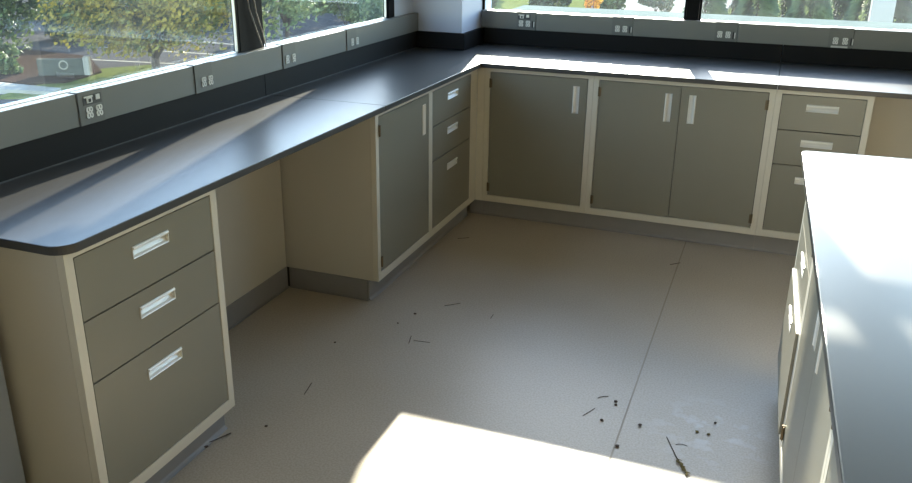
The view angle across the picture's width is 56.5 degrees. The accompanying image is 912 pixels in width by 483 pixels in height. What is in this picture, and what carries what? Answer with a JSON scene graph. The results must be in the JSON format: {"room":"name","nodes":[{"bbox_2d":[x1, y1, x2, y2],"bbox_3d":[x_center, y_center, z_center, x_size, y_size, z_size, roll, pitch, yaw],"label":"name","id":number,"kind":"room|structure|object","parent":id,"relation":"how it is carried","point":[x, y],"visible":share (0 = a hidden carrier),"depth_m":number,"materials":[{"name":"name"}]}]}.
{"room":"laboratory","nodes":[
{"label":"laboratory","id":0,"kind":"room"},
{"bbox_2d":[0,356,25,482],"bbox_3d":[-1.443,-0.405,1.769,0.330,2.800,0.542,8,22,19],"label":"column","id":1,"kind":"structure","parent":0,"point":[11,468],"depth_m":2.31,"materials":[{"name":"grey paint"}]},
{"bbox_2d":[394,0,412,16],"bbox_3d":[-1.850,-0.308,1.500,0.230,2.800,8.400,8,22,19],"label":"wall","id":2,"kind":"structure","parent":0,"point":[401,7],"depth_m":5.10,"materials":[{"name":"white paint"}]},
{"bbox_2d":[0,0,240,107],"bbox_3d":[-1.268,-1.066,2.555,0.021,1.240,1.958,8,22,19],"label":"window","id":3,"kind":"structure","parent":2,"relation":"in","point":[233,2],"depth_m":3.27,"materials":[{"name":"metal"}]},
{"bbox_2d":[0,74,265,181],"bbox_3d":[-1.177,-0.403,2.996,0.030,0.100,1.790,8,22,19],"label":"backsplash","id":4,"kind":"structure","parent":2,"relation":"attached to","point":[27,157],"depth_m":2.96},
{"bbox_2d":[0,18,386,108],"bbox_3d":[-1.614,-0.160,1.934,0.030,0.020,7.030,8,22,19],"label":"trim","id":5,"kind":"structure","parent":2,"relation":"attached to","point":[386,18],"depth_m":3.09,"materials":[{"name":"grey metal"}]},
{"bbox_2d":[0,12,417,148],"bbox_3d":[-0.863,-0.784,3.713,0.045,0.110,3.510,8,22,19],"label":"surface raceway","id":6,"kind":"object","parent":2,"relation":"attached to","point":[21,123],"visible":1,"depth_m":3.18,"materials":[{"name":"grey paint"}]},
{"bbox_2d":[69,87,105,126],"bbox_3d":[-1.222,-0.448,2.818,0.034,0.110,0.112,8,22,19],"label":"outlet plate","id":7,"kind":"object","parent":6,"relation":"attached to","point":[89,104],"depth_m":2.80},
{"bbox_2d":[86,106,93,118],"bbox_3d":[-1.209,-0.426,2.806,0.003,0.037,0.029,8,22,19],"label":"receptacle","id":8,"kind":"object","parent":6,"relation":"attached to","point":[89,109],"depth_m":2.80,"materials":[{"name":"white plastic"}]},
{"bbox_2d":[96,104,102,115],"bbox_3d":[-1.194,-0.441,2.845,0.003,0.037,0.029,8,22,19],"label":"receptacle","id":9,"kind":"object","parent":6,"relation":"attached to","point":[99,107],"depth_m":2.84,"materials":[{"name":"white plastic"}]},
{"bbox_2d":[187,61,213,93],"bbox_3d":[-1.008,-0.648,3.351,0.034,0.110,0.112,8,22,19],"label":"outlet plate","id":10,"kind":"object","parent":6,"relation":"attached to","point":[202,73],"depth_m":3.33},
{"bbox_2d":[201,77,206,86],"bbox_3d":[-0.992,-0.629,3.346,0.003,0.037,0.029,8,22,19],"label":"receptacle","id":11,"kind":"object","parent":6,"relation":"attached to","point":[203,79],"depth_m":3.34,"materials":[{"name":"white plastic"}]},
{"bbox_2d":[208,75,212,84],"bbox_3d":[-0.977,-0.643,3.385,0.003,0.037,0.029,8,22,19],"label":"receptacle","id":12,"kind":"object","parent":6,"relation":"attached to","point":[210,77],"depth_m":3.38,"materials":[{"name":"white plastic"}]},
{"bbox_2d":[276,41,295,68],"bbox_3d":[-0.782,-0.859,3.913,0.034,0.110,0.112,8,22,19],"label":"outlet plate","id":13,"kind":"object","parent":6,"relation":"attached to","point":[287,50],"depth_m":3.89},
{"bbox_2d":[292,53,295,61],"bbox_3d":[-0.752,-0.853,3.944,0.003,0.037,0.029,8,22,19],"label":"receptacle","id":14,"kind":"object","parent":6,"relation":"attached to","point":[293,54],"depth_m":3.94,"materials":[{"name":"white plastic"}]},
{"bbox_2d":[341,27,356,50],"bbox_3d":[-0.562,-1.065,4.461,0.034,0.110,0.112,8,22,19],"label":"outlet plate","id":15,"kind":"object","parent":6,"relation":"attached to","point":[350,33],"depth_m":4.44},
{"bbox_2d":[237,0,262,52],"bbox_3d":[-0.893,-1.417,3.490,0.028,1.240,0.170,8,22,19],"label":"curtain","id":16,"kind":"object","parent":2,"relation":"attached to","point":[249,40],"depth_m":3.66,"materials":[{"name":"black fabric"}]},
{"bbox_2d":[247,0,262,47],"bbox_3d":[-0.865,-1.389,3.495,0.008,1.174,0.096,12,24,27],"label":"blind cord","id":17,"kind":"object","parent":2,"relation":"hanging from","point":[247,0],"visible":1,"depth_m":3.67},
{"bbox_2d":[253,0,266,46],"bbox_3d":[-0.853,-1.401,3.528,0.008,1.174,0.072,14,24,30],"label":"blind cord","id":18,"kind":"object","parent":2,"relation":"hanging from","point":[253,0],"visible":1,"depth_m":3.70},
{"bbox_2d":[260,0,387,46],"bbox_3d":[-0.630,-1.661,4.142,0.021,1.240,1.316,8,22,19],"label":"window","id":19,"kind":"structure","parent":2,"relation":"in","point":[385,2],"depth_m":4.34,"materials":[{"name":"metal"}]},
{"bbox_2d":[289,267,368,300],"bbox_3d":[-0.601,0.200,4.002,0.420,0.103,0.010,8,22,19],"label":"baseboard","id":20,"kind":"structure","parent":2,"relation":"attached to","point":[349,287],"depth_m":4.00,"materials":[{"name":"grey plastic"}]},
{"bbox_2d":[264,31,415,95],"bbox_3d":[-0.558,-0.981,4.538,0.030,0.100,1.723,8,22,19],"label":"backsplash","id":21,"kind":"structure","parent":2,"relation":"attached to","point":[283,79],"depth_m":4.34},
{"bbox_2d":[388,0,393,17],"bbox_3d":[-0.383,-1.891,4.756,0.031,1.240,0.080,8,22,19],"label":"trim","id":22,"kind":"structure","parent":2,"relation":"attached to","point":[390,2],"depth_m":4.95,"materials":[{"name":"black metal"}]},
{"bbox_2d":[413,0,491,177],"bbox_3d":[-0.093,-1.757,5.369,0.498,2.800,0.570,8,22,19],"label":"wall","id":23,"kind":"structure","parent":0,"point":[451,16],"depth_m":5.20,"materials":[{"name":"white paint"}]},
{"bbox_2d":[416,31,464,49],"bbox_3d":[-0.095,-1.237,5.228,0.318,0.100,0.018,8,22,19],"label":"backsplash","id":24,"kind":"structure","parent":23,"relation":"attached to","point":[424,39],"depth_m":5.22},
{"bbox_2d":[465,27,483,49],"bbox_3d":[0.109,-1.276,5.337,0.018,0.100,0.342,8,22,19],"label":"backsplash","id":25,"kind":"structure","parent":23,"relation":"attached to","point":[473,38],"depth_m":5.33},
{"bbox_2d":[483,27,782,61],"bbox_3d":[1.024,-1.213,5.204,1.834,0.100,0.028,8,22,19],"label":"backsplash","id":26,"kind":"structure","parent":23,"relation":"attached to","point":[568,40],"depth_m":5.16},
{"bbox_2d":[167,204,795,482],"bbox_3d":[1.306,1.411,1.202,6.800,0.120,8.970,8,22,19],"label":"floor","id":27,"kind":"structure","parent":0,"point":[505,397],"depth_m":3.37,"materials":[{"name":"plastic"}]},
{"bbox_2d":[0,189,234,482],"bbox_3d":[-1.121,0.305,2.603,0.564,0.888,0.622,8,22,19],"label":"base cabinet","id":28,"kind":"object","parent":27,"relation":"on","point":[115,350],"visible":0.87,"depth_m":2.36,"materials":[{"name":"beige metal"}]},
{"bbox_2d":[0,27,911,255],"bbox_3d":[1.269,-0.432,3.198,4.470,0.126,3.886,8,22,19],"label":"countertop","id":29,"kind":"structure","parent":28,"relation":"on","point":[73,190],"depth_m":3.54,"materials":[{"name":"black plastic"}]},
{"bbox_2d":[781,45,911,70],"bbox_3d":[2.962,-0.930,4.531,2.304,0.100,0.028,8,22,19],"label":"backsplash","id":30,"kind":"structure","parent":29,"relation":"on","point":[880,59],"depth_m":4.78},
{"bbox_2d":[215,160,288,330],"bbox_3d":[-1.006,-0.011,3.438,0.030,0.887,1.125,8,22,19],"label":"wall","id":31,"kind":"structure","parent":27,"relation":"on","point":[250,206],"depth_m":3.74,"materials":[{"name":"beige paint"}]},
{"bbox_2d":[280,91,430,300],"bbox_3d":[-0.498,-0.275,4.148,0.569,0.888,0.629,8,22,19],"label":"base cabinet","id":32,"kind":"object","parent":27,"relation":"on","point":[356,200],"visible":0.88,"depth_m":3.90,"materials":[{"name":"beige metal"}]},
{"bbox_2d":[422,69,477,253],"bbox_3d":[-0.266,-0.493,4.731,0.564,0.888,0.700,8,22,19],"label":"base cabinet","id":33,"kind":"object","parent":27,"relation":"on","point":[453,103],"visible":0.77,"depth_m":4.61,"materials":[{"name":"beige metal"}]},
{"bbox_2d":[469,68,484,214],"bbox_3d":[0.125,-0.581,4.974,0.094,0.888,0.058,8,22,19],"label":"cabinet filler","id":34,"kind":"object","parent":27,"relation":"on","point":[477,206],"visible":0.79,"depth_m":4.95,"materials":[{"name":"beige metal"}]},
{"bbox_2d":[482,68,593,227],"bbox_3d":[0.578,-0.642,5.153,0.618,0.888,0.749,8,22,19],"label":"base cabinet","id":35,"kind":"object","parent":27,"relation":"on","point":[537,125],"visible":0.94,"depth_m":4.82,"materials":[{"name":"beige metal"}]},
{"bbox_2d":[601,242,685,482],"bbox_3d":[-0.115,1.305,1.260,0.006,0.001,7.940,8,22,19],"label":"trim","id":36,"kind":"structure","parent":27,"relation":"on","point":[685,242],"depth_m":3.31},
{"bbox_2d":[667,438,689,475],"bbox_3d":[0.733,0.714,2.834,0.023,0.007,0.222,-2,21,-7],"label":"sprig","id":37,"kind":"object","parent":27,"relation":"on","point":[677,459],"visible":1,"depth_m":2.79,"materials":[{"name":"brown plant"}]},
{"bbox_2d":[585,76,776,249],"bbox_3d":[1.302,-0.536,4.901,0.928,0.888,0.749,8,22,19],"label":"base cabinet","id":38,"kind":"object","parent":27,"relation":"on","point":[680,161],"visible":0.98,"depth_m":4.57,"materials":[{"name":"beige metal"}]},
{"bbox_2d":[778,201,812,445],"bbox_3d":[1.409,0.281,2.758,0.614,0.888,0.620,8,22,18],"label":"base cabinet","id":39,"kind":"object","parent":27,"relation":"on","point":[801,272],"visible":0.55,"depth_m":2.77,"materials":[{"name":"beige metal"}]},
{"bbox_2d":[780,256,832,482],"bbox_3d":[1.155,0.539,2.071,0.609,0.888,0.930,8,22,18],"label":"base cabinet","id":40,"kind":"object","parent":27,"relation":"on","point":[806,432],"visible":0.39,"depth_m":2.15,"materials":[{"name":"beige metal"}]},
{"bbox_2d":[801,151,911,482],"bbox_3d":[1.319,0.081,1.994,0.900,0.024,2.120,8,22,18],"label":"countertop","id":41,"kind":"structure","parent":40,"relation":"on","point":[859,207],"depth_m":1.82,"materials":[{"name":"black plastic"}]},
{"bbox_2d":[753,71,874,255],"bbox_3d":[1.949,-0.443,4.679,0.452,0.888,0.744,8,22,19],"label":"base cabinet","id":42,"kind":"object","parent":27,"relation":"on","point":[801,120],"visible":0.71,"depth_m":4.32,"materials":[{"name":"beige metal"}]},
{"bbox_2d":[822,425,838,482],"bbox_3d":[0.942,0.754,1.499,0.609,0.888,0.360,8,22,18],"label":"base cabinet","id":43,"kind":"object","parent":27,"relation":"on","point":[830,474],"visible":0.02,"depth_m":1.61,"materials":[{"name":"beige metal"}]},
{"bbox_2d":[864,97,911,158],"bbox_3d":[3.003,-0.259,4.234,1.850,0.887,0.024,8,22,19],"label":"panel","id":44,"kind":"object","parent":27,"relation":"on","point":[890,129],"visible":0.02,"depth_m":4.40,"materials":[{"name":"beige metal"}]},
{"bbox_3d":[3.105,-1.332,4.369,6.240,2.800,0.050,8,22,19],"label":"wall","id":45,"kind":"structure","parent":0,"visible":0},
{"bbox_2d":[482,0,687,19],"bbox_3d":[0.781,-2.068,5.022,1.278,1.410,0.021,8,22,19],"label":"window","id":46,"kind":"structure","parent":45,"relation":"in","point":[686,1],"depth_m":5.22,"materials":[{"name":"glass"}]},
{"bbox_2d":[686,0,699,19],"bbox_3d":[1.422,-1.984,4.825,0.070,1.410,0.086,8,22,19],"label":"trim","id":47,"kind":"structure","parent":45,"relation":"attached to","point":[693,6],"depth_m":5.02,"materials":[{"name":"black metal"}]},
{"bbox_2d":[481,10,911,51],"bbox_3d":[2.196,-1.138,4.752,4.336,0.110,0.043,8,22,19],"label":"surface raceway","id":48,"kind":"object","parent":45,"relation":"attached to","point":[832,37],"visible":1,"depth_m":4.99,"materials":[{"name":"grey paint"}]},
{"bbox_2d":[516,11,536,29],"bbox_3d":[0.447,-1.393,5.359,0.125,0.110,0.032,8,22,19],"label":"outlet plate","id":49,"kind":"object","parent":48,"relation":"attached to","point":[525,20],"depth_m":5.34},
{"bbox_2d":[611,16,633,35],"bbox_3d":[1.014,-1.310,5.162,0.125,0.110,0.032,8,22,19],"label":"outlet plate","id":50,"kind":"object","parent":48,"relation":"attached to","point":[620,25],"depth_m":5.15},
{"bbox_2d":[717,31,722,37],"bbox_3d":[1.542,-1.211,4.967,0.029,0.037,0.003,8,22,19],"label":"receptacle","id":51,"kind":"object","parent":48,"relation":"attached to","point":[719,33],"depth_m":4.97,"materials":[{"name":"white plastic"}]},
{"bbox_2d":[714,21,738,41],"bbox_3d":[1.581,-1.228,4.965,0.125,0.110,0.032,8,22,19],"label":"outlet plate","id":52,"kind":"object","parent":48,"relation":"attached to","point":[723,30],"depth_m":4.95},
{"bbox_2d":[832,37,838,43],"bbox_3d":[2.128,-1.125,4.762,0.029,0.037,0.003,8,22,19],"label":"receptacle","id":53,"kind":"object","parent":48,"relation":"attached to","point":[835,40],"depth_m":4.76,"materials":[{"name":"white plastic"}]},
{"bbox_2d":[827,27,854,48],"bbox_3d":[2.158,-1.143,4.764,0.126,0.110,0.033,8,22,19],"label":"outlet plate","id":54,"kind":"object","parent":48,"relation":"attached to","point":[837,37],"depth_m":4.75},
{"bbox_2d":[842,38,847,44],"bbox_3d":[2.175,-1.118,4.746,0.029,0.037,0.003,8,22,19],"label":"receptacle","id":55,"kind":"object","parent":48,"relation":"attached to","point":[844,40],"depth_m":4.75,"materials":[{"name":"white plastic"}]},
{"bbox_2d":[510,5,911,29],"bbox_3d":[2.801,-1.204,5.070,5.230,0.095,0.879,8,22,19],"label":"trim","id":56,"kind":"structure","parent":45,"relation":"attached to","point":[719,17],"depth_m":5.64,"materials":[{"name":"paint"}]},
{"bbox_2d":[698,0,911,30],"bbox_3d":[2.007,-1.889,4.597,1.195,1.410,0.021,8,22,19],"label":"window","id":57,"kind":"structure","parent":45,"relation":"in","point":[701,1],"depth_m":4.88,"materials":[{"name":"glass"}]},
{"label":"outside","id":58,"kind":"structure","parent":0,"visible":0},
{"bbox_2d":[0,0,729,105],"bbox_3d":[-13.918,-14.564,50.983,180.000,0.050,200.000,8,22,19],"label":"ground","id":59,"kind":"structure","parent":58,"point":[327,21],"depth_m":32.63,"materials":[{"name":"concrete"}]},
{"bbox_2d":[0,82,60,94],"bbox_3d":[-12.299,-4.187,23.529,2.900,0.150,1.000,8,22,19],"label":"sidewalk","id":60,"kind":"structure","parent":59,"relation":"on","point":[5,88],"depth_m":23.33,"materials":[{"name":"concrete"}]},
{"bbox_2d":[25,0,108,41],"bbox_3d":[-14.649,-9.303,33.241,3.345,3.070,3.312,4,21,9],"label":"shrub","id":61,"kind":"object","parent":59,"relation":"on","point":[65,35],"visible":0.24,"depth_m":32.60,"materials":[{"name":"green plant"}]},
{"bbox_2d":[35,0,232,68],"bbox_3d":[-9.342,-8.213,26.202,6.158,5.833,6.791,3,21,5],"label":"leafy tree","id":62,"kind":"object","parent":59,"relation":"on","point":[124,21],"visible":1,"depth_m":25.05,"materials":[{"name":"green plant"}]},
{"bbox_2d":[92,59,175,63],"bbox_3d":[-11.703,-6.152,28.886,4.653,0.006,0.140,5,21,11],"label":"curb","id":63,"kind":"object","parent":59,"relation":"on","point":[92,59],"visible":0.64,"depth_m":28.74,"materials":[{"name":"paint"}]},
{"bbox_2d":[97,47,222,54],"bbox_3d":[-10.635,-6.947,31.011,6.220,0.006,0.140,7,22,15],"label":"curb","id":64,"kind":"object","parent":59,"relation":"on","point":[97,47],"visible":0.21,"depth_m":30.76,"materials":[{"name":"paint"}]},
{"bbox_2d":[226,0,274,16],"bbox_3d":[-9.881,-11.556,39.122,3.447,2.875,3.451,8,22,19],"label":"shrub","id":65,"kind":"object","parent":59,"relation":"on","point":[263,3],"visible":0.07,"depth_m":38.90,"materials":[{"name":"green plant"}]},
{"bbox_2d":[262,10,266,30],"bbox_3d":[-7.949,-8.748,33.595,1.014,1.602,1.287,4,21,7],"label":"shrub","id":66,"kind":"object","parent":59,"relation":"on","point":[265,14],"visible":0.02,"depth_m":33.83,"materials":[{"name":"green plant"}]},
{"bbox_2d":[275,0,282,35],"bbox_3d":[-7.326,-11.857,34.172,0.309,7.000,0.309,8,22,19],"label":"light pole","id":67,"kind":"object","parent":59,"relation":"on","point":[279,29],"visible":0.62,"depth_m":35.25,"materials":[{"name":"metal"}]},
{"bbox_2d":[261,0,328,41],"bbox_3d":[-6.179,-9.789,29.980,3.538,6.153,4.080,19,27,39],"label":"leafy tree","id":68,"kind":"object","parent":59,"relation":"on","point":[291,9],"visible":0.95,"depth_m":30.05,"materials":[{"name":"green plant"}]},
{"bbox_2d":[303,0,383,25],"bbox_3d":[-4.860,-10.838,35.913,3.597,3.941,3.329,8,22,19],"label":"shrub","id":69,"kind":"object","parent":59,"relation":"on","point":[354,11],"visible":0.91,"depth_m":35.75,"materials":[{"name":"green plant"}]},
{"bbox_2d":[868,0,896,22],"bbox_3d":[8.155,-4.772,16.117,0.400,7.000,0.400,8,22,19],"label":"concrete post","id":70,"kind":"object","parent":59,"relation":"on","point":[880,10],"visible":0.02,"depth_m":16.08,"materials":[{"name":"white concrete"}]},
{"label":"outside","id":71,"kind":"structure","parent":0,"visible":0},
{"bbox_2d":[0,65,157,98],"bbox_3d":[-11.010,-4.798,25.292,2.600,0.050,6.200,8,22,19],"label":"lawn","id":72,"kind":"structure","parent":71,"point":[107,74],"depth_m":25.32,"materials":[{"name":"green plant"}]},
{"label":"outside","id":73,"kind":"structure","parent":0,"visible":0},
{"bbox_2d":[300,1,342,13],"bbox_3d":[-5.298,-12.546,45.880,11.244,0.050,5.934,12,23,27],"label":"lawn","id":74,"kind":"structure","parent":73,"point":[338,1],"depth_m":44.81,"materials":[{"name":"green plant"}]},
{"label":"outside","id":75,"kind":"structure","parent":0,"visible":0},
{"bbox_2d":[491,0,592,9],"bbox_3d":[2.656,-15.216,53.208,13.400,0.050,24.000,8,22,19],"label":"lawn","id":76,"kind":"structure","parent":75,"point":[501,4],"depth_m":49.87,"materials":[{"name":"green plant"}]},
{"bbox_2d":[491,0,497,8],"bbox_3d":[1.829,-12.647,43.562,2.082,2.049,1.775,-5,22,-15],"label":"shrub","id":77,"kind":"object","parent":76,"relation":"on","point":[494,2],"visible":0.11,"depth_m":43.43,"materials":[{"name":"green plant"}]},
{"bbox_2d":[527,0,571,6],"bbox_3d":[4.507,-12.190,42.294,2.045,2.330,1.988,17,26,37],"label":"shrub","id":78,"kind":"object","parent":76,"relation":"on","point":[532,2],"visible":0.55,"depth_m":41.93,"materials":[{"name":"green plant"}]},
{"bbox_2d":[551,0,568,6],"bbox_3d":[4.807,-13.280,45.080,1.962,2.444,2.138,-13,25,-32],"label":"shrub","id":79,"kind":"object","parent":76,"relation":"on","point":[553,1],"visible":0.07,"depth_m":44.95,"materials":[{"name":"green plant"}]},
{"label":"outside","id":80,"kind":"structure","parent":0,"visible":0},
{"bbox_2d":[727,0,901,22],"bbox_3d":[22.871,-12.268,46.191,15.400,0.050,24.000,8,22,19],"label":"lawn","id":81,"kind":"structure","parent":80,"point":[753,0],"depth_m":48.47,"materials":[{"name":"green plant"}]},
{"bbox_2d":[723,0,754,15],"bbox_3d":[14.679,-13.437,44.607,2.494,3.229,2.556,-16,27,-37],"label":"conifer","id":82,"kind":"object","parent":81,"relation":"on","point":[733,5],"visible":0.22,"depth_m":44.31,"materials":[{"name":"green plant"}]},
{"bbox_2d":[732,0,781,16],"bbox_3d":[15.009,-12.436,41.994,2.474,3.233,2.469,-4,21,-13],"label":"conifer","id":83,"kind":"object","parent":81,"relation":"on","point":[768,8],"visible":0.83,"depth_m":41.77,"materials":[{"name":"green plant"}]},
{"bbox_2d":[762,0,805,17],"bbox_3d":[17.002,-13.095,43.794,2.502,3.230,2.535,19,27,39],"label":"conifer","id":84,"kind":"object","parent":81,"relation":"on","point":[787,4],"visible":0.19,"depth_m":43.42,"materials":[{"name":"green plant"}]},
{"bbox_2d":[785,0,834,19],"bbox_3d":[17.341,-12.108,41.217,2.488,3.232,2.561,5,21,11],"label":"conifer","id":85,"kind":"object","parent":81,"relation":"on","point":[818,9],"visible":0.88,"depth_m":40.92,"materials":[{"name":"green plant"}]},
{"bbox_2d":[810,0,860,19],"bbox_3d":[19.369,-12.750,42.971,2.526,3.232,2.486,2,21,3],"label":"conifer","id":86,"kind":"object","parent":81,"relation":"on","point":[838,12],"visible":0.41,"depth_m":42.57,"materials":[{"name":"green plant"}]},
{"bbox_2d":[842,0,893,22],"bbox_3d":[19.777,-11.746,40.347,2.485,3.228,2.549,-17,27,-39],"label":"conifer","id":87,"kind":"object","parent":81,"relation":"on","point":[852,14],"visible":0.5,"depth_m":40.40,"materials":[{"name":"green plant"}]},
{"bbox_2d":[865,0,911,22],"bbox_3d":[21.797,-12.394,42.125,2.511,3.232,2.556,19,27,39],"label":"conifer","id":88,"kind":"object","parent":81,"relation":"on","point":[903,9],"visible":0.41,"depth_m":41.69,"materials":[{"name":"green plant"}]},
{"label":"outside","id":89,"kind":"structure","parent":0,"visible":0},
{"bbox_2d":[0,48,101,84],"bbox_3d":[-14.114,-5.735,27.500,7.300,0.050,5.100,8,22,19],"label":"mulch bed","id":90,"kind":"object","parent":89,"point":[30,75],"visible":0.62,"depth_m":25.96,"materials":[{"name":"brown soil"}]},
{"bbox_2d":[0,41,23,74],"bbox_3d":[-14.158,-5.684,25.871,2.084,1.287,1.711,1,21,2],"label":"shrub","id":91,"kind":"object","parent":90,"relation":"on","point":[8,64],"visible":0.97,"depth_m":25.64,"materials":[{"name":"green plant"}]},
{"bbox_2d":[0,0,55,58],"bbox_3d":[-15.153,-8.595,26.664,4.326,6.167,5.012,-3,21,-9],"label":"leafy tree","id":92,"kind":"object","parent":90,"relation":"on","point":[10,7],"visible":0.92,"depth_m":27.67,"materials":[{"name":"green plant"}]},
{"bbox_2d":[36,56,91,75],"bbox_3d":[-11.800,-5.292,25.592,1.490,0.560,0.262,-3,21,-9],"label":"sign","id":93,"kind":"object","parent":90,"relation":"on","point":[46,66],"depth_m":25.51,"materials":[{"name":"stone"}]},
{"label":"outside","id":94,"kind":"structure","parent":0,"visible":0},
{"bbox_2d":[591,0,732,13],"bbox_3d":[12.092,-14.134,50.678,8.000,0.050,22.500,8,22,19],"label":"plaza","id":95,"kind":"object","parent":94,"point":[631,4],"depth_m":49.10,"materials":[{"name":"concrete"}]},
{"bbox_2d":[584,0,602,8],"bbox_3d":[7.038,-12.223,43.398,0.996,1.595,1.007,4,21,8],"label":"shrub","id":96,"kind":"object","parent":95,"relation":"on","point":[596,3],"visible":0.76,"depth_m":43.19,"materials":[{"name":"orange plant"}]},
{"bbox_2d":[599,0,626,9],"bbox_3d":[8.546,-13.056,45.408,1.774,2.014,2.185,8,22,19],"label":"shrub","id":97,"kind":"object","parent":95,"relation":"on","point":[606,4],"visible":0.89,"depth_m":45.13,"materials":[{"name":"green plant"}]},
{"bbox_2d":[637,0,675,11],"bbox_3d":[10.897,-13.260,46.005,2.338,1.742,2.121,8,22,19],"label":"shrub","id":98,"kind":"object","parent":95,"relation":"on","point":[661,4],"visible":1,"depth_m":45.57,"materials":[{"name":"green plant"}]},
{"bbox_2d":[681,0,728,14],"bbox_3d":[12.691,-12.788,42.822,2.564,3.227,2.651,8,22,19],"label":"conifer","id":99,"kind":"object","parent":95,"relation":"on","point":[714,6],"visible":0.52,"depth_m":42.45,"materials":[{"name":"green plant"}]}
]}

